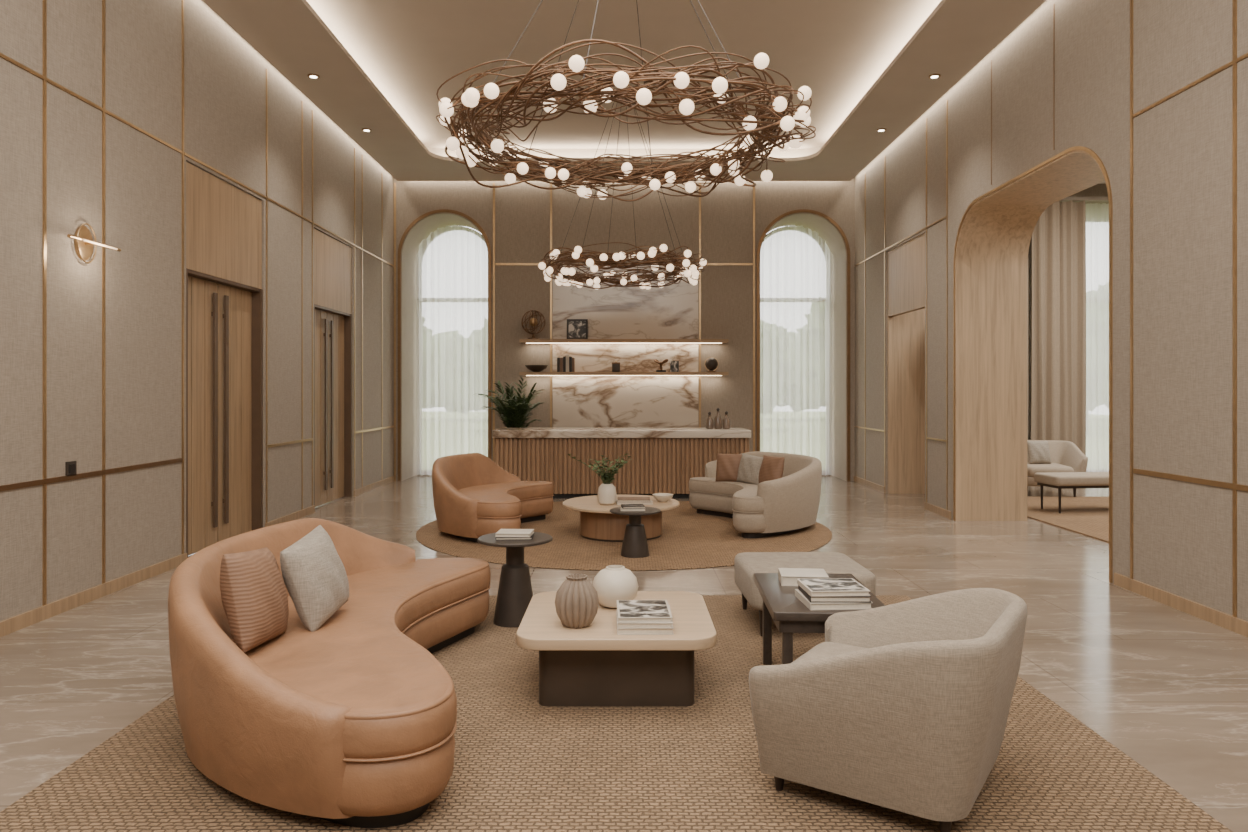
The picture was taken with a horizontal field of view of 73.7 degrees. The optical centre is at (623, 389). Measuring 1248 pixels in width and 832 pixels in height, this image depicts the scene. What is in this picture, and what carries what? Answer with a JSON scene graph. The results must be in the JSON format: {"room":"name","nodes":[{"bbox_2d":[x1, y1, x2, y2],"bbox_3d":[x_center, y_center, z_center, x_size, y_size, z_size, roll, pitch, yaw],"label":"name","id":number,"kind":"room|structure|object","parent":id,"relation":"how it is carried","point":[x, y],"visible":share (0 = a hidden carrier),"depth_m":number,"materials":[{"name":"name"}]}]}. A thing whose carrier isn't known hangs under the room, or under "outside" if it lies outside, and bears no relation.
{"room":"hotel lobby","nodes":[
{"label":"hotel lobby","id":0,"kind":"room"},
{"bbox_2d":[0,0,392,620],"bbox_3d":[-3.950,-1.085,5.350,0.300,5.170,16.700,0,0,0],"label":"wall","id":1,"kind":"structure","parent":0,"point":[225,76],"depth_m":6.36,"materials":[{"name":"fabric"}]},
{"bbox_2d":[43,0,46,605],"bbox_3d":[-3.796,-0.955,5.450,0.009,4.910,0.026,0,0,0],"label":"trim","id":2,"kind":"structure","parent":1,"relation":"attached to","point":[44,1],"depth_m":5.45,"materials":[{"name":"gold metal"}]},
{"bbox_2d":[65,461,76,475],"bbox_3d":[-3.792,0.540,5.710,0.016,0.100,0.100,0,0,0],"label":"light switch","id":3,"kind":"object","parent":1,"relation":"attached to","point":[70,467],"visible":1,"depth_m":5.70,"materials":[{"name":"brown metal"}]},
{"bbox_2d":[0,458,181,491],"bbox_3d":[-3.795,0.600,2.070,0.010,0.034,10.140,0,0,0],"label":"trim","id":4,"kind":"structure","parent":1,"relation":"attached to","point":[152,464],"depth_m":5.84,"materials":[{"name":"wood"}]},
{"bbox_2d":[0,53,181,153],"bbox_3d":[-3.795,-2.040,2.070,0.010,0.022,10.140,0,0,0],"label":"trim","id":5,"kind":"structure","parent":1,"relation":"attached to","point":[3,56],"depth_m":5.83,"materials":[{"name":"gold metal"}]},
{"bbox_2d":[67,223,120,262],"bbox_3d":[-3.744,-1.030,5.840,0.112,0.282,0.560,0,0,0],"label":"wall sconce","id":6,"kind":"object","parent":1,"relation":"attached to","point":[83,240],"visible":1,"depth_m":5.83,"materials":[{"name":"gold metal"}]},
{"bbox_2d":[102,0,104,583],"bbox_3d":[-3.796,-0.955,6.070,0.009,4.910,0.026,0,0,0],"label":"trim","id":7,"kind":"structure","parent":1,"relation":"attached to","point":[103,1],"depth_m":6.06,"materials":[{"name":"gold metal"}]},
{"bbox_2d":[182,0,183,553],"bbox_3d":[-3.796,-0.955,7.160,0.009,4.910,0.026,0,0,0],"label":"trim","id":8,"kind":"structure","parent":1,"relation":"attached to","point":[182,0],"depth_m":7.15,"materials":[{"name":"gold metal"}]},
{"bbox_2d":[0,476,393,636],"bbox_3d":[-3.790,1.455,5.350,0.020,0.090,16.700,0,0,0],"label":"baseboard","id":9,"kind":"structure","parent":1,"relation":"attached to","point":[10,625],"depth_m":6.08,"materials":[{"name":"brown wood"}]},
{"bbox_2d":[186,162,262,557],"bbox_3d":[-3.885,-0.245,8.000,0.150,3.490,1.556,0,0,0],"label":"door","id":10,"kind":"structure","parent":1,"relation":"in","point":[224,291],"depth_m":8.03,"materials":[{"name":"brown wood"}]},
{"bbox_2d":[266,69,267,522],"bbox_3d":[-3.796,-0.955,8.840,0.009,4.910,0.026,0,0,0],"label":"trim","id":11,"kind":"structure","parent":1,"relation":"attached to","point":[266,69],"depth_m":8.84,"materials":[{"name":"gold metal"}]},
{"bbox_2d":[184,152,393,266],"bbox_3d":[-3.795,-2.040,10.435,0.010,0.022,6.510,0,0,0],"label":"trim","id":12,"kind":"structure","parent":1,"relation":"attached to","point":[185,154],"depth_m":9.00,"materials":[{"name":"gold metal"}]},
{"bbox_2d":[302,101,302,509],"bbox_3d":[-3.796,-0.955,9.820,0.009,4.910,0.026,0,0,0],"label":"trim","id":13,"kind":"structure","parent":1,"relation":"attached to","point":[302,101],"depth_m":9.81,"materials":[{"name":"gold metal"}]},
{"bbox_2d":[312,110,312,505],"bbox_3d":[-3.796,-0.955,10.140,0.009,4.910,0.026,0,0,0],"label":"trim","id":14,"kind":"structure","parent":1,"relation":"attached to","point":[312,110],"depth_m":10.13,"materials":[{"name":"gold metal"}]},
{"bbox_2d":[314,229,351,506],"bbox_3d":[-3.885,-0.245,10.935,0.150,3.490,1.466,0,0,0],"label":"door","id":15,"kind":"structure","parent":1,"relation":"in","point":[332,258],"depth_m":11.03,"materials":[{"name":"brown wood"}]},
{"bbox_2d":[354,148,354,489],"bbox_3d":[-3.796,-0.955,11.730,0.009,4.910,0.026,0,0,0],"label":"trim","id":16,"kind":"structure","parent":1,"relation":"attached to","point":[354,148],"depth_m":11.72,"materials":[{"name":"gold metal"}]},
{"bbox_2d":[362,155,362,486],"bbox_3d":[-3.796,-0.955,12.070,0.009,4.910,0.026,0,0,0],"label":"trim","id":17,"kind":"structure","parent":1,"relation":"attached to","point":[362,155],"depth_m":12.06,"materials":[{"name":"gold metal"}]},
{"bbox_2d":[382,173,382,479],"bbox_3d":[-3.796,-0.955,13.060,0.009,4.910,0.026,0,0,0],"label":"trim","id":18,"kind":"structure","parent":1,"relation":"attached to","point":[382,173],"depth_m":13.06,"materials":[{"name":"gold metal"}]},
{"bbox_2d":[0,475,1247,831],"bbox_3d":[2.950,1.550,5.900,14.100,0.100,18.200,0,0,0],"label":"floor","id":19,"kind":"structure","parent":0,"point":[1166,686],"depth_m":4.98,"materials":[{"name":"beige stone"}]},
{"bbox_2d":[0,595,1231,831],"bbox_3d":[-0.075,1.494,3.230,4.250,0.012,5.600,0,0,0],"label":"area rug","id":20,"kind":"object","parent":19,"relation":"on","point":[521,764],"visible":0.53,"depth_m":3.16,"materials":[{"name":"wicker"}]},
{"bbox_2d":[168,518,490,827],"bbox_3d":[-1.351,1.108,3.990,1.282,0.760,2.626,0,0,-6],"label":"curved sofa","id":21,"kind":"object","parent":20,"relation":"on","point":[350,720],"visible":0.91,"depth_m":2.99,"materials":[{"name":"leather"}]},
{"bbox_2d":[220,547,288,652],"bbox_3d":[-1.550,0.870,3.500,0.220,0.428,0.440,0,0,-2],"label":"throw pillow","id":22,"kind":"object","parent":21,"relation":"on","point":[254,598],"visible":1,"depth_m":3.36,"materials":[{"name":"fabric"}]},
{"bbox_2d":[280,525,348,631],"bbox_3d":[-1.420,0.865,3.840,0.224,0.429,0.447,0,0,6],"label":"throw pillow","id":23,"kind":"object","parent":21,"relation":"on","point":[314,575],"visible":1,"depth_m":3.71,"materials":[{"name":"fabric"}]},
{"bbox_2d":[235,558,490,758],"bbox_3d":[-1.303,1.143,3.998,1.186,0.157,2.621,0,0,-6],"label":"seat cushion","id":24,"kind":"object","parent":21,"relation":"on","point":[388,696],"depth_m":3.11,"materials":[{"name":"leather"}]},
{"bbox_2d":[477,532,552,627],"bbox_3d":[-0.700,1.218,5.350,0.480,0.540,0.480,0,0,0],"label":"side table","id":25,"kind":"object","parent":20,"relation":"on","point":[514,596],"visible":0.88,"depth_m":5.26,"materials":[{"name":"brown metal"}]},
{"bbox_2d":[496,533,533,539],"bbox_3d":[-0.700,0.939,5.350,0.230,0.018,0.190,0,0,-3],"label":"book","id":26,"kind":"object","parent":25,"relation":"on","point":[532,535],"visible":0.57,"depth_m":5.26,"materials":[{"name":"paper"}]},
{"bbox_2d":[495,529,533,536],"bbox_3d":[-0.700,0.919,5.350,0.220,0.022,0.180,0,0,3],"label":"book","id":27,"kind":"object","parent":26,"relation":"on","point":[502,532],"visible":1,"depth_m":5.30,"materials":[{"name":"paper"}]},
{"bbox_2d":[516,591,716,706],"bbox_3d":[-0.035,1.306,4.200,0.930,0.365,0.900,0,0,0],"label":"coffee table","id":28,"kind":"object","parent":20,"relation":"on","point":[592,665],"visible":0.96,"depth_m":3.91,"materials":[{"name":"stone"}]},
{"bbox_2d":[555,574,598,628],"bbox_3d":[-0.225,1.005,3.970,0.212,0.236,0.212,0,0,22],"label":"ribbed vase","id":29,"kind":"object","parent":28,"relation":"on","point":[576,599],"visible":1,"depth_m":3.90,"materials":[{"name":"beige ceramic"}]},
{"bbox_2d":[593,565,637,607],"bbox_3d":[-0.045,1.022,4.330,0.240,0.203,0.240,0,0,0],"label":"round vase","id":30,"kind":"object","parent":28,"relation":"on","point":[613,583],"visible":0.93,"depth_m":4.25,"materials":[{"name":"white ceramic"}]},
{"bbox_2d":[616,610,673,634],"bbox_3d":[0.095,1.108,3.980,0.260,0.030,0.330,0,0,-1],"label":"book","id":31,"kind":"object","parent":28,"relation":"on","point":[620,631],"visible":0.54,"depth_m":3.82,"materials":[{"name":"paper"}]},
{"bbox_2d":[617,605,672,628],"bbox_3d":[0.098,1.080,3.975,0.255,0.026,0.325,0,0,1],"label":"book","id":32,"kind":"object","parent":31,"relation":"on","point":[638,625],"visible":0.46,"depth_m":3.82,"materials":[{"name":"paper"}]},
{"bbox_2d":[617,600,671,622],"bbox_3d":[0.093,1.055,3.980,0.250,0.023,0.320,0,0,-2],"label":"book","id":33,"kind":"object","parent":32,"relation":"on","point":[628,611],"visible":1,"depth_m":3.92,"materials":[{"name":"paper"}]},
{"bbox_2d":[619,600,669,616],"bbox_3d":[0.093,1.044,3.980,0.230,0.001,0.300,0,0,-2],"label":"picture","id":34,"kind":"object","parent":33,"relation":"on","point":[627,608],"depth_m":3.97},
{"bbox_2d":[734,552,875,636],"bbox_3d":[1.140,1.298,5.350,0.770,0.380,0.760,0,0,-2],"label":"ottoman","id":35,"kind":"object","parent":20,"relation":"on","point":[746,564],"visible":0.57,"depth_m":5.28,"materials":[{"name":"fabric"}]},
{"bbox_2d":[753,573,884,664],"bbox_3d":[0.965,1.248,4.170,0.540,0.480,0.820,0,0,2],"label":"side table","id":36,"kind":"object","parent":20,"relation":"on","point":[790,616],"visible":0.52,"depth_m":3.89,"materials":[{"name":"brown wood"}]},
{"bbox_2d":[778,568,828,585],"bbox_3d":[0.940,0.983,4.370,0.240,0.050,0.200,0,0,6],"label":"book","id":37,"kind":"object","parent":36,"relation":"on","point":[787,576],"visible":0.84,"depth_m":4.32,"materials":[{"name":"paper"}]},
{"bbox_2d":[795,589,872,609],"bbox_3d":[0.990,0.992,3.950,0.290,0.032,0.270,0,0,-3],"label":"book","id":38,"kind":"object","parent":36,"relation":"on","point":[812,606],"visible":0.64,"depth_m":3.82,"materials":[{"name":"paper"}]},
{"bbox_2d":[798,585,870,602],"bbox_3d":[0.995,0.962,3.950,0.280,0.028,0.260,0,0,0],"label":"book","id":39,"kind":"object","parent":38,"relation":"on","point":[830,599],"visible":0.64,"depth_m":3.83,"materials":[{"name":"paper"}]},
{"bbox_2d":[797,578,869,596],"bbox_3d":[0.990,0.935,3.950,0.275,0.025,0.255,0,0,-3],"label":"book","id":40,"kind":"object","parent":39,"relation":"on","point":[831,586],"visible":1,"depth_m":3.89,"materials":[{"name":"paper"}]},
{"bbox_2d":[800,578,866,590],"bbox_3d":[0.990,0.923,3.950,0.255,0.001,0.235,0,0,-3],"label":"picture","id":41,"kind":"object","parent":40,"relation":"on","point":[831,584],"depth_m":3.95},
{"bbox_2d":[749,588,1027,831],"bbox_3d":[1.028,1.143,3.155,0.839,0.690,0.930,0,0,34],"label":"armchair","id":42,"kind":"object","parent":20,"relation":"on","point":[904,706],"visible":1,"depth_m":2.81,"materials":[{"name":"fabric"}]},
{"bbox_2d":[792,642,867,662],"bbox_3d":[0.990,1.143,3.180,0.720,0.150,0.560,0,0,34],"label":"seat cushion","id":43,"kind":"object","parent":42,"relation":"on","point":[825,649],"depth_m":3.41,"materials":[{"name":"fabric"}]},
{"bbox_2d":[492,428,750,497],"bbox_3d":[-0.030,1.028,11.835,3.560,0.945,0.860,0,0,0],"label":"reception desk","id":44,"kind":"object","parent":19,"relation":"on","point":[664,460],"visible":0.65,"depth_m":11.46,"materials":[{"name":"brown wood"}]},
{"bbox_2d":[492,428,750,437],"bbox_3d":[-0.030,0.608,11.835,3.560,0.105,0.860,0,0,0],"label":"countertop","id":45,"kind":"structure","parent":44,"relation":"on","point":[501,432],"depth_m":11.40,"materials":[{"name":"stone"}]},
{"bbox_2d":[476,376,542,427],"bbox_3d":[-1.734,0.642,12.700,1.182,1.717,0.995,0,0,11],"label":"potted palm","id":46,"kind":"object","parent":45,"relation":"on","point":[514,415],"visible":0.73,"depth_m":12.65,"materials":[{"name":"green plant"}]},
{"bbox_2d":[416,501,831,570],"bbox_3d":[0.000,1.494,9.100,4.420,0.012,4.420,0,0,0],"label":"round rug","id":47,"kind":"object","parent":19,"relation":"on","point":[689,539],"visible":0.45,"depth_m":7.96,"materials":[{"name":"wicker"}]},
{"bbox_2d":[432,453,553,542],"bbox_3d":[-1.401,1.103,8.916,1.202,0.770,1.882,0,0,14],"label":"curved sofa","id":48,"kind":"object","parent":47,"relation":"on","point":[474,497],"visible":0.98,"depth_m":8.55,"materials":[{"name":"leather"}]},
{"bbox_2d":[458,481,553,517],"bbox_3d":[-1.406,1.143,8.883,1.010,0.157,1.896,0,0,7],"label":"seat cushion","id":49,"kind":"object","parent":48,"relation":"on","point":[483,499],"depth_m":8.56,"materials":[{"name":"leather"}]},
{"bbox_2d":[563,495,679,541],"bbox_3d":[-0.030,1.318,8.550,1.200,0.340,1.200,0,0,0],"label":"round coffee table","id":50,"kind":"object","parent":47,"relation":"on","point":[597,523],"visible":0.74,"depth_m":8.22,"materials":[{"name":"brown wood"}]},
{"bbox_2d":[568,453,631,504],"bbox_3d":[-0.179,0.887,8.258,0.720,0.521,0.459,0,0,-27],"label":"vase","id":51,"kind":"object","parent":50,"relation":"on","point":[607,494],"visible":1,"depth_m":8.29,"materials":[{"name":"white ceramic"}]},
{"bbox_2d":[610,506,660,557],"bbox_3d":[0.100,1.283,7.500,0.460,0.410,0.460,0,0,0],"label":"side table","id":52,"kind":"object","parent":47,"relation":"on","point":[635,545],"visible":0.91,"depth_m":7.41,"materials":[{"name":"brown metal"}]},
{"bbox_2d":[689,451,821,537],"bbox_3d":[1.547,1.118,9.337,1.229,0.740,2.095,0,0,-11],"label":"curved sofa","id":53,"kind":"object","parent":47,"relation":"on","point":[789,503],"visible":0.92,"depth_m":8.56,"materials":[{"name":"beige fabric"}]},
{"bbox_2d":[689,477,764,511],"bbox_3d":[1.501,1.143,9.322,1.133,0.157,2.045,0,0,-11],"label":"seat cushion","id":54,"kind":"object","parent":53,"relation":"on","point":[745,497],"depth_m":9.48,"materials":[{"name":"beige fabric"}]},
{"bbox_2d":[715,454,741,481],"bbox_3d":[1.240,0.910,9.720,0.331,0.323,0.178,0,0,20],"label":"throw pillow","id":55,"kind":"object","parent":53,"relation":"on","point":[727,467],"visible":0.78,"depth_m":9.67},
{"bbox_2d":[737,453,762,484],"bbox_3d":[1.450,0.910,9.500,0.363,0.357,0.172,0,0,45],"label":"throw pillow","id":56,"kind":"object","parent":53,"relation":"on","point":[749,466],"visible":0.87,"depth_m":9.44,"materials":[{"name":"fabric"}]},
{"bbox_2d":[759,455,784,482],"bbox_3d":[1.640,0.910,9.280,0.180,0.341,0.350,0,0,-30],"label":"throw pillow","id":57,"kind":"object","parent":53,"relation":"on","point":[772,467],"visible":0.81,"depth_m":9.20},
{"bbox_2d":[1027,497,1108,542],"bbox_3d":[6.550,1.492,9.750,3.600,0.015,3.700,0,0,0],"label":"rug","id":58,"kind":"object","parent":19,"relation":"on","point":[1087,516],"visible":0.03,"depth_m":9.96,"materials":[{"name":"carpet"}]},
{"bbox_2d":[1027,440,1087,496],"bbox_3d":[6.009,1.114,11.952,0.980,0.740,0.825,0,0,10],"label":"lounge chair","id":59,"kind":"object","parent":58,"relation":"on","point":[1065,456],"visible":0.44,"depth_m":11.73,"materials":[{"name":"beige fabric"}]},
{"bbox_2d":[1027,441,1050,463],"bbox_3d":[5.980,0.900,12.000,0.331,0.323,0.178,0,0,-6],"label":"throw pillow","id":60,"kind":"object","parent":59,"relation":"on","point":[1038,451],"visible":0.98,"depth_m":11.94,"materials":[{"name":"fabric"}]},
{"bbox_2d":[1027,463,1073,476],"bbox_3d":[6.000,1.139,11.900,0.610,0.150,0.720,0,0,10],"label":"seat cushion","id":61,"kind":"object","parent":59,"relation":"on","point":[1032,469],"depth_m":11.59,"materials":[{"name":"beige fabric"}]},
{"bbox_2d":[1034,472,1108,512],"bbox_3d":[5.700,1.259,10.250,1.100,0.450,0.500,0,0,-6],"label":"upholstered bench","id":62,"kind":"object","parent":58,"relation":"on","point":[1059,480],"visible":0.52,"depth_m":10.01,"materials":[{"name":"beige fabric"}]},
{"bbox_2d":[307,0,940,148],"bbox_3d":[0.250,-3.720,5.800,8.700,0.100,18.000,0,0,0],"label":"ceiling","id":63,"kind":"structure","parent":0,"point":[837,49],"depth_m":8.94,"materials":[{"name":"paint"}]},
{"bbox_2d":[538,89,708,289],"bbox_3d":[0.000,-2.500,10.289,2.058,2.341,2.076,0,0,11],"label":"chandelier","id":64,"kind":"object","parent":63,"relation":"hanging from","point":[684,269],"visible":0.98,"depth_m":9.85,"materials":[{"name":"wood"}]},
{"bbox_2d":[426,146,821,157],"bbox_3d":[0.000,-3.565,5.450,6.600,0.210,14.900,0,0,0],"label":"cove","id":65,"kind":"object","parent":63,"relation":"attached to","point":[570,153],"visible":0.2,"depth_m":12.66,"materials":[{"name":"paint"}]},
{"bbox_2d":[436,0,815,201],"bbox_3d":[-0.007,-2.598,6.005,2.714,2.145,2.662,0,0,13],"label":"chandelier","id":66,"kind":"object","parent":63,"relation":"hanging from","point":[556,86],"visible":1,"depth_m":5.28,"materials":[{"name":"wood"}]},
{"bbox_2d":[393,177,854,480],"bbox_3d":[0.000,-1.085,14.250,7.600,5.170,1.100,0,0,0],"label":"wall","id":67,"kind":"structure","parent":0,"point":[522,210],"depth_m":13.70,"materials":[{"name":"fabric"}]},
{"bbox_2d":[394,183,395,480],"bbox_3d":[-3.770,-0.955,13.693,0.034,4.910,0.014,0,0,0],"label":"trim","id":68,"kind":"structure","parent":67,"relation":"attached to","point":[394,183],"depth_m":13.69,"materials":[{"name":"gold metal"}]},
{"bbox_2d":[401,213,487,480],"bbox_3d":[-2.950,-0.710,14.200,1.440,4.420,1.000,0,0,0],"label":"lining","id":69,"kind":"object","parent":67,"relation":"attached to","point":[422,229],"visible":0.7,"depth_m":14.08,"materials":[{"name":"paint"}]},
{"bbox_2d":[416,225,487,474],"bbox_3d":[-2.945,-0.695,14.501,1.350,4.350,0.165,0,0,0],"label":"sheer curtain","id":70,"kind":"object","parent":69,"relation":"hanging from","point":[452,262],"visible":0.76,"depth_m":14.49,"materials":[{"name":"white fabric"}]},
{"bbox_2d":[398,209,491,480],"bbox_3d":[-2.950,-0.735,13.685,1.540,4.470,0.030,0,0,0],"label":"trim","id":71,"kind":"structure","parent":67,"relation":"attached to","point":[419,218],"depth_m":13.67,"materials":[{"name":"gold metal"}]},
{"bbox_2d":[493,183,494,460],"bbox_3d":[-2.140,-0.955,13.693,0.034,4.910,0.014,0,0,0],"label":"trim","id":72,"kind":"structure","parent":67,"relation":"attached to","point":[493,183],"depth_m":13.69,"materials":[{"name":"gold metal"}]},
{"bbox_2d":[550,184,551,427],"bbox_3d":[-1.200,-0.955,13.693,0.034,4.910,0.014,0,0,0],"label":"trim","id":73,"kind":"structure","parent":67,"relation":"attached to","point":[550,184],"depth_m":13.69,"materials":[{"name":"gold metal"}]},
{"bbox_2d":[553,265,697,427],"bbox_3d":[0.025,-0.275,13.675,2.390,3.550,0.049,0,0,0],"label":"marble panel","id":74,"kind":"object","parent":67,"relation":"attached to","point":[671,311],"depth_m":13.65,"materials":[{"name":"stone"}]},
{"bbox_2d":[519,339,728,342],"bbox_3d":[0.000,-0.791,13.508,3.360,0.058,0.275,0,0,0],"label":"wall shelf","id":75,"kind":"object","parent":74,"relation":"attached to","point":[520,340],"visible":1,"depth_m":13.37,"materials":[{"name":"brown wood"}]},
{"bbox_2d":[521,310,545,338],"bbox_3d":[-1.470,-1.058,13.500,0.393,0.477,0.384,0,0,0],"label":"sculpture","id":76,"kind":"object","parent":75,"relation":"on","point":[533,322],"visible":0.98,"depth_m":13.45,"materials":[{"name":"brown metal"}]},
{"bbox_2d":[567,319,587,338],"bbox_3d":[-0.760,-0.986,13.517,0.340,0.330,0.053,0,0,0],"label":"framed photograph","id":77,"kind":"object","parent":75,"relation":"on","point":[576,328],"visible":0.97,"depth_m":13.51},
{"bbox_2d":[569,321,585,336],"bbox_3d":[-0.760,-0.986,13.517,0.280,0.269,0.035,0,0,0],"label":"picture","id":78,"kind":"object","parent":77,"relation":"attached to","point":[576,328],"depth_m":13.51},
{"bbox_2d":[519,372,728,375],"bbox_3d":[0.000,-0.261,13.508,3.360,0.058,0.275,0,0,0],"label":"wall shelf","id":79,"kind":"object","parent":74,"relation":"attached to","point":[520,373],"visible":1,"depth_m":13.37,"materials":[{"name":"brown wood"}]},
{"bbox_2d":[699,184,700,427],"bbox_3d":[1.250,-0.955,13.693,0.034,4.910,0.014,0,0,0],"label":"trim","id":80,"kind":"structure","parent":67,"relation":"attached to","point":[699,184],"depth_m":13.69,"materials":[{"name":"gold metal"}]},
{"bbox_2d":[753,184,754,451],"bbox_3d":[2.140,-0.955,13.693,0.034,4.910,0.014,0,0,0],"label":"trim","id":81,"kind":"structure","parent":67,"relation":"attached to","point":[753,184],"depth_m":13.69,"materials":[{"name":"gold metal"}]},
{"bbox_2d":[756,209,849,480],"bbox_3d":[2.950,-0.735,13.685,1.540,4.470,0.030,0,0,0],"label":"trim","id":82,"kind":"structure","parent":67,"relation":"attached to","point":[828,218],"depth_m":13.67,"materials":[{"name":"wood"}]},
{"bbox_2d":[760,213,846,480],"bbox_3d":[2.950,-0.710,14.200,1.440,4.420,1.000,0,0,0],"label":"lining","id":83,"kind":"object","parent":67,"relation":"attached to","point":[825,229],"visible":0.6,"depth_m":14.06,"materials":[{"name":"paint"}]},
{"bbox_2d":[760,225,832,474],"bbox_3d":[2.954,-0.695,14.499,1.351,4.350,0.160,0,0,0],"label":"sheer curtain","id":84,"kind":"object","parent":83,"relation":"hanging from","point":[796,264],"visible":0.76,"depth_m":14.50,"materials":[{"name":"white fabric"}]},
{"bbox_2d":[203,0,1044,180],"bbox_3d":[0.000,-3.435,5.340,7.380,0.050,16.480,0,0,0],"label":"ceiling","id":85,"kind":"structure","parent":0,"point":[290,35],"depth_m":9.29,"materials":[{"name":"paint"}]},
{"bbox_2d":[855,0,1247,620],"bbox_3d":[4.200,-1.085,5.350,0.800,5.170,16.700,0,0,0],"label":"wall","id":86,"kind":"structure","parent":0,"point":[1183,144],"depth_m":6.16,"materials":[{"name":"fabric"}]},
{"bbox_2d":[865,173,865,479],"bbox_3d":[3.796,-0.955,13.100,0.009,4.910,0.026,0,0,0],"label":"trim","id":87,"kind":"structure","parent":86,"relation":"attached to","point":[865,173],"depth_m":13.09,"materials":[{"name":"gold metal"}]},
{"bbox_2d":[884,156,884,486],"bbox_3d":[3.796,-0.955,12.110,0.009,4.910,0.026,0,0,0],"label":"trim","id":88,"kind":"structure","parent":86,"relation":"attached to","point":[884,156],"depth_m":12.11,"materials":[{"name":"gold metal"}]},
{"bbox_2d":[854,216,945,266],"bbox_3d":[3.795,-2.040,11.745,0.010,0.022,3.890,0,0,0],"label":"trim","id":89,"kind":"structure","parent":86,"relation":"attached to","point":[939,220],"depth_m":11.29,"materials":[{"name":"gold metal"}]},
{"bbox_2d":[888,233,924,493],"bbox_3d":[4.210,-0.250,11.275,0.780,3.500,1.550,0,0,0],"label":"door","id":90,"kind":"structure","parent":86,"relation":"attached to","point":[906,332],"depth_m":12.02,"materials":[{"name":"brown wood"}]},
{"bbox_2d":[888,235,924,316],"bbox_3d":[3.857,-1.515,11.275,0.085,0.910,1.490,0,0,0],"label":"wall panel","id":91,"kind":"object","parent":90,"relation":"attached to","point":[906,264],"visible":0.79,"depth_m":11.20,"materials":[{"name":"beige wood"}]},
{"bbox_2d":[926,118,926,502],"bbox_3d":[3.796,-0.955,10.440,0.009,4.910,0.026,0,0,0],"label":"trim","id":92,"kind":"structure","parent":86,"relation":"attached to","point":[926,118],"depth_m":10.43,"materials":[{"name":"gold metal"}]},
{"bbox_2d":[946,100,947,509],"bbox_3d":[3.796,-0.955,9.780,0.009,4.910,0.026,0,0,0],"label":"trim","id":93,"kind":"structure","parent":86,"relation":"attached to","point":[946,100],"depth_m":9.77,"materials":[{"name":"gold metal"}]},
{"bbox_2d":[955,150,1107,520],"bbox_3d":[4.210,-0.265,8.025,0.820,3.530,3.050,0,0,0],"label":"lining","id":94,"kind":"object","parent":86,"relation":"attached to","point":[995,234],"visible":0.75,"depth_m":9.53,"materials":[{"name":"brown wood"}]},
{"bbox_2d":[953,146,1112,582],"bbox_3d":[3.794,-0.280,8.025,0.012,3.560,3.110,0,0,0],"label":"trim","id":95,"kind":"structure","parent":86,"relation":"attached to","point":[1091,152],"depth_m":6.49,"materials":[{"name":"wood"}]},
{"bbox_2d":[854,476,1247,636],"bbox_3d":[3.790,1.455,5.350,0.020,0.090,16.700,0,0,0],"label":"baseboard","id":96,"kind":"structure","parent":86,"relation":"attached to","point":[1237,625],"depth_m":5.75,"materials":[{"name":"brown wood"}]},
{"bbox_2d":[1053,4,1054,149],"bbox_3d":[3.798,-2.765,7.350,0.004,1.290,0.012,0,0,0],"label":"trim","id":97,"kind":"structure","parent":86,"relation":"attached to","point":[1053,4],"depth_m":7.35,"materials":[{"name":"gold metal"}]},
{"bbox_2d":[1130,0,1132,578],"bbox_3d":[3.796,-0.955,6.220,0.009,4.910,0.026,0,0,0],"label":"trim","id":98,"kind":"structure","parent":86,"relation":"attached to","point":[1131,1],"depth_m":6.21,"materials":[{"name":"gold metal"}]},
{"bbox_2d":[1133,468,1247,491],"bbox_3d":[3.795,0.600,1.600,0.010,0.034,9.200,0,0,0],"label":"trim","id":99,"kind":"structure","parent":86,"relation":"attached to","point":[1138,471],"depth_m":5.54,"materials":[{"name":"wood"}]},
{"bbox_2d":[1133,53,1247,117],"bbox_3d":[3.795,-2.040,1.600,0.010,0.022,9.200,0,0,0],"label":"trim","id":100,"kind":"structure","parent":86,"relation":"attached to","point":[1244,56],"depth_m":5.54,"materials":[{"name":"gold metal"}]},
{"bbox_2d":[1233,0,1236,616],"bbox_3d":[3.796,-0.955,5.170,0.009,4.910,0.026,0,0,0],"label":"trim","id":101,"kind":"structure","parent":86,"relation":"attached to","point":[1234,1],"depth_m":5.17,"materials":[{"name":"gold metal"}]},
{"bbox_2d":[1031,200,1085,454],"bbox_3d":[7.519,-0.885,14.347,0.942,4.730,0.238,0,0,0],"label":"drape","id":102,"kind":"object","parent":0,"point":[1058,397],"visible":0.8,"depth_m":14.35,"materials":[{"name":"fabric"}]},
{"bbox_2d":[1028,184,1107,439],"bbox_3d":[7.300,-1.085,14.850,5.400,5.170,0.100,0,0,0],"label":"wall","id":103,"kind":"structure","parent":0,"point":[1098,190],"depth_m":14.80,"materials":[{"name":"paint"}]},
{"bbox_2d":[1059,197,1108,203],"bbox_3d":[7.900,-3.290,14.425,3.600,0.060,0.250,0,0,0],"label":"rail","id":104,"kind":"object","parent":103,"relation":"attached to","point":[1100,200],"visible":0.29,"depth_m":14.30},
{"bbox_2d":[1027,261,1027,439],"bbox_3d":[6.593,-0.885,14.382,0.792,4.730,0.134,0,0,0],"label":"drape","id":105,"kind":"object","parent":104,"relation":"hanging from","point":[1027,261],"visible":0.03,"depth_m":14.34,"materials":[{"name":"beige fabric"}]},
{"bbox_2d":[1086,203,1108,471],"bbox_3d":[8.754,-0.885,14.500,1.711,4.730,0.083,0,0,0],"label":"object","id":106,"kind":"object","parent":104,"relation":"hanging from","point":[1097,215],"visible":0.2,"depth_m":14.50,"materials":[{"name":"white fabric"}]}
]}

